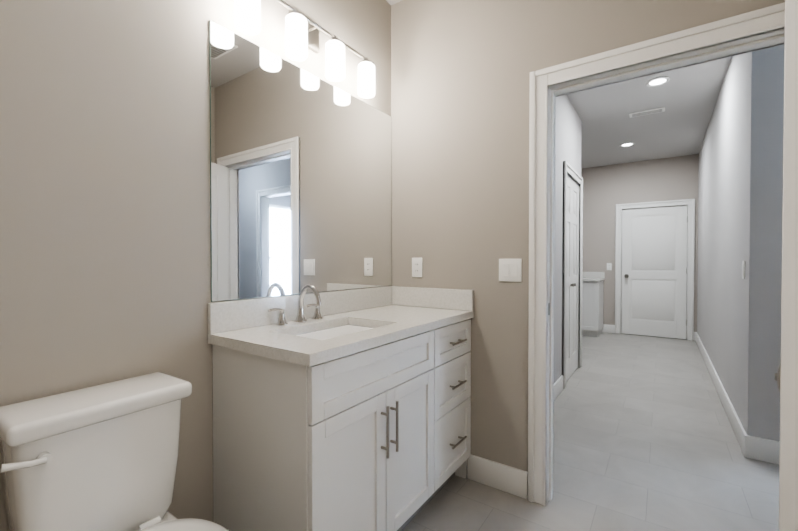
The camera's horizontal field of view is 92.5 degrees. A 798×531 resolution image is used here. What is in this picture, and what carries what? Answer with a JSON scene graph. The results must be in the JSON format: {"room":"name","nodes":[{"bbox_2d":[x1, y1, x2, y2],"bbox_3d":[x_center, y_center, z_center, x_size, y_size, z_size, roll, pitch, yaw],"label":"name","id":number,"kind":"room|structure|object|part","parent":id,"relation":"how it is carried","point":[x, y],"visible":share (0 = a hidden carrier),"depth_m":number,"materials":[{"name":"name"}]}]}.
{"room":"bathroom","nodes":[
{"label":"bathroom","id":0,"kind":"room"},
{"bbox_2d":[0,0,390,530],"bbox_3d":[-0.958,-0.209,1.179,0.120,2.785,3.270,0,1,35],"label":"wall","id":1,"kind":"structure","parent":0,"point":[105,264],"depth_m":1.19,"materials":[{"name":"paint"}]},
{"bbox_2d":[209,20,391,301],"bbox_3d":[-0.377,-0.395,1.907,0.006,1.052,1.160,0,1,35],"label":"mirror","id":2,"kind":"object","parent":1,"relation":"attached to","point":[300,178],"visible":1,"depth_m":1.73,"materials":[{"name":"grey mirror"}]},
{"bbox_2d":[234,0,374,98],"bbox_3d":[-0.394,-1.027,1.756,0.140,0.250,0.834,0,1,35],"label":"sconce","id":3,"kind":"object","parent":1,"relation":"attached to","point":[301,34],"visible":1,"depth_m":1.67,"materials":[{"name":"white glass"}]},
{"bbox_2d":[386,0,731,168],"bbox_3d":[2.225,-1.665,2.229,5.600,0.100,8.640,0,1,35],"label":"ceiling","id":4,"kind":"structure","parent":0,"point":[686,97],"depth_m":4.17,"materials":[{"name":"grey paint"}]},
{"bbox_2d":[620,142,634,146],"bbox_3d":[3.108,-1.647,5.203,0.180,0.006,0.180,0,1,35],"label":"recessed light","id":5,"kind":"object","parent":4,"relation":"in","point":[627,144],"visible":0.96,"depth_m":5.20,"materials":[{"name":"white"}]},
{"bbox_2d":[629,107,664,117],"bbox_3d":[2.641,-1.629,4.067,0.320,0.014,0.120,0,1,35],"label":"ceiling vent","id":6,"kind":"object","parent":4,"relation":"in","point":[647,112],"visible":0.98,"depth_m":4.05,"materials":[{"name":"white metal"}]},
{"bbox_2d":[646,77,669,86],"bbox_3d":[2.287,-1.625,3.377,0.180,0.006,0.180,0,1,35],"label":"recessed light","id":7,"kind":"object","parent":4,"relation":"in","point":[657,81],"visible":1,"depth_m":3.37,"materials":[{"name":"white"}]},
{"bbox_2d":[554,95,581,382],"bbox_3d":[1.259,-0.235,3.276,0.120,2.785,2.700,0,1,35],"label":"wall","id":8,"kind":"structure","parent":0,"point":[568,131],"depth_m":3.48,"materials":[{"name":"paint"}]},
{"bbox_2d":[554,375,562,400],"bbox_3d":[1.036,1.095,2.849,0.016,0.135,1.715,0,1,35],"label":"baseboard","id":9,"kind":"structure","parent":8,"relation":"attached to","point":[558,385],"depth_m":3.38,"materials":[{"name":"white paint"}]},
{"bbox_2d":[566,175,578,380],"bbox_3d":[1.782,0.128,3.940,0.066,2.028,0.756,0,1,35],"label":"closet door","id":10,"kind":"structure","parent":8,"relation":"in","point":[572,280],"depth_m":3.96,"materials":[{"name":"white paint"}]},
{"bbox_2d":[562,161,582,388],"bbox_3d":[1.735,0.119,3.972,0.124,2.060,0.800,0,1,35],"label":"door frame","id":11,"kind":"structure","parent":8,"relation":"attached to","point":[578,274],"depth_m":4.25,"materials":[{"name":"white paint"}]},
{"bbox_2d":[391,0,784,471],"bbox_3d":[1.696,-0.210,1.263,4.155,2.785,0.120,0,1,35],"label":"wall","id":12,"kind":"structure","parent":0,"point":[461,70],"depth_m":2.04,"materials":[{"name":"paint"}]},
{"bbox_2d":[412,258,421,276],"bbox_3d":[0.107,0.012,2.281,0.072,0.118,0.009,0,1,35],"label":"outlet","id":13,"kind":"object","parent":12,"relation":"attached to","point":[416,267],"visible":1,"depth_m":2.28,"materials":[{"name":"white plastic"}]},
{"bbox_2d":[467,454,527,498],"bbox_3d":[0.513,1.106,2.012,0.325,0.135,0.016,0,1,35],"label":"baseboard","id":14,"kind":"structure","parent":12,"relation":"attached to","point":[504,478],"depth_m":1.99,"materials":[{"name":"white paint"}]},
{"bbox_2d":[499,259,521,281],"bbox_3d":[0.570,0.024,1.963,0.118,0.118,0.008,0,1,35],"label":"bathroom light switch","id":15,"kind":"object","parent":12,"relation":"attached to","point":[510,270],"visible":1,"depth_m":1.96,"materials":[{"name":"white plastic"}]},
{"bbox_2d":[528,2,784,505],"bbox_3d":[1.136,0.115,1.653,1.084,2.125,0.172,0,1,35],"label":"door frame","id":16,"kind":"structure","parent":12,"relation":"attached to","point":[749,24],"depth_m":1.85,"materials":[{"name":"white paint"}]},
{"bbox_2d":[775,0,797,530],"bbox_3d":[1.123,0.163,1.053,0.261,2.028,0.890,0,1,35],"label":"bathroom door","id":17,"kind":"structure","parent":12,"relation":"in","point":[786,377],"depth_m":0.76,"materials":[{"name":"white paint"}]},
{"bbox_3d":[0.865,0.240,0.814,0.104,0.062,0.129,0,1,35],"label":"knob","id":18,"kind":"part","parent":17,"relation":"part of","materials":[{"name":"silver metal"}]},
{"bbox_2d":[402,332,778,530],"bbox_3d":[2.225,1.220,2.264,5.600,0.100,8.640,0,1,35],"label":"floor","id":19,"kind":"structure","parent":0,"point":[645,438],"depth_m":2.25,"materials":[{"name":"tile"}]},
{"bbox_2d":[0,372,228,530],"bbox_3d":[-0.617,0.772,0.912,0.730,0.830,0.416,0,1,35],"label":"toilet","id":20,"kind":"object","parent":19,"relation":"on","point":[103,457],"visible":1,"depth_m":0.99,"materials":[{"name":"white ceramic"}]},
{"bbox_3d":[-0.838,0.446,0.861,0.028,0.034,0.087,0,1,35],"label":"lever","id":21,"kind":"part","parent":20,"relation":"part of","materials":[{"name":"white ceramic"}]},
{"bbox_3d":[-0.831,0.581,1.065,0.193,0.357,0.380,0,1,35],"label":"tank","id":22,"kind":"part","parent":20,"relation":"part of","materials":[{"name":"white ceramic"}]},
{"bbox_3d":[-0.827,0.379,1.059,0.211,0.048,0.404,0,1,35],"label":"lid","id":23,"kind":"part","parent":20,"relation":"part of","materials":[{"name":"white ceramic"}]},
{"bbox_3d":[-0.530,0.735,0.859,0.527,0.047,0.376,0,1,35],"label":"seat","id":24,"kind":"part","parent":20,"relation":"part of","materials":[{"name":"white plastic"}]},
{"bbox_2d":[208,284,473,530],"bbox_3d":[-0.145,0.629,1.752,0.573,1.094,1.175,0,1,35],"label":"bathroom vanity","id":25,"kind":"object","parent":19,"relation":"on","point":[347,410],"visible":1,"depth_m":1.40,"materials":[{"name":"white paint"}]},
{"bbox_2d":[208,286,473,366],"bbox_3d":[-0.154,0.212,1.753,0.552,0.151,1.175,0,1,35],"label":"countertop","id":26,"kind":"structure","parent":25,"relation":"on","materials":[{"name":"stone"}]},
{"bbox_2d":[268,284,322,325],"bbox_3d":[-0.416,0.167,1.663,0.156,0.169,0.311,0,1,35],"label":"faucet","id":27,"kind":"object","parent":26,"relation":"on","point":[303,309],"depth_m":1.70,"materials":[{"name":"silver metal"}]},
{"bbox_2d":[294,324,374,335],"bbox_3d":[-0.255,0.363,1.588,0.324,0.147,0.484,0,1,35],"label":"sink","id":28,"kind":"object","parent":26,"relation":"in","point":[329,329],"depth_m":1.70,"materials":[{"name":"white ceramic"}]},
{"bbox_2d":[582,272,604,336],"bbox_3d":[2.744,0.614,6.478,1.245,1.010,0.651,0,1,35],"label":"base cabinet","id":29,"kind":"object","parent":19,"relation":"on","point":[592,301],"visible":0.19,"depth_m":6.00,"materials":[{"name":"white paint"}]},
{"bbox_2d":[582,272,604,281],"bbox_3d":[2.750,0.175,6.481,1.245,0.134,0.631,0,1,35],"label":"countertop","id":30,"kind":"structure","parent":29,"relation":"on","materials":[{"name":"stone"}]},
{"bbox_2d":[581,154,698,331],"bbox_3d":[3.515,-0.273,6.409,2.600,2.785,0.120,0,1,35],"label":"wall","id":31,"kind":"structure","parent":0,"point":[607,189],"depth_m":6.29,"materials":[{"name":"paint"}]},
{"bbox_2d":[602,324,614,332],"bbox_3d":[2.988,1.048,6.706,1.415,0.135,0.016,0,1,35],"label":"baseboard","id":32,"kind":"structure","parent":31,"relation":"attached to","point":[606,328],"depth_m":6.35,"materials":[{"name":"white paint"}]},
{"bbox_2d":[607,263,611,269],"bbox_3d":[3.494,0.020,6.348,0.072,0.118,0.009,0,1,35],"label":"outlet","id":33,"kind":"object","parent":31,"relation":"attached to","point":[609,266],"visible":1,"depth_m":6.34,"materials":[{"name":"white plastic"}]},
{"bbox_2d":[621,205,687,338],"bbox_3d":[3.992,0.102,5.998,0.862,2.028,0.104,0,1,35],"label":"hall door","id":34,"kind":"structure","parent":31,"relation":"in","point":[654,276],"depth_m":6.00,"materials":[{"name":"white paint"}]},
{"bbox_2d":[615,199,694,340],"bbox_3d":[4.022,0.061,6.049,1.030,2.125,0.148,0,1,35],"label":"door frame","id":35,"kind":"structure","parent":31,"relation":"attached to","point":[690,203],"depth_m":5.83,"materials":[{"name":"white paint"}]},
{"bbox_2d":[697,46,778,439],"bbox_3d":[3.339,-0.243,3.968,0.120,2.785,4.100,0,1,35],"label":"wall","id":36,"kind":"structure","parent":0,"point":[737,210],"depth_m":2.50,"materials":[{"name":"paint"}]},
{"bbox_2d":[694,332,750,457],"bbox_3d":[3.276,1.081,4.018,0.020,0.135,4.116,0,1,35],"label":"baseboard","id":37,"kind":"structure","parent":36,"relation":"attached to","point":[743,439],"depth_m":2.92,"materials":[{"name":"white paint"}]},
{"bbox_2d":[742,261,744,278],"bbox_3d":[2.219,0.028,2.460,0.008,0.118,0.072,0,1,35],"label":"light switch","id":38,"kind":"object","parent":36,"relation":"attached to","point":[743,269],"visible":0.96,"depth_m":2.45,"materials":[{"name":"white plastic"}]},
{"bbox_2d":[775,44,784,440],"bbox_3d":[3.165,-0.215,1.672,2.200,2.785,0.120,0,1,35],"label":"wall","id":39,"kind":"structure","parent":0,"point":[779,229],"depth_m":2.24,"materials":[{"name":"paint"}]}
]}

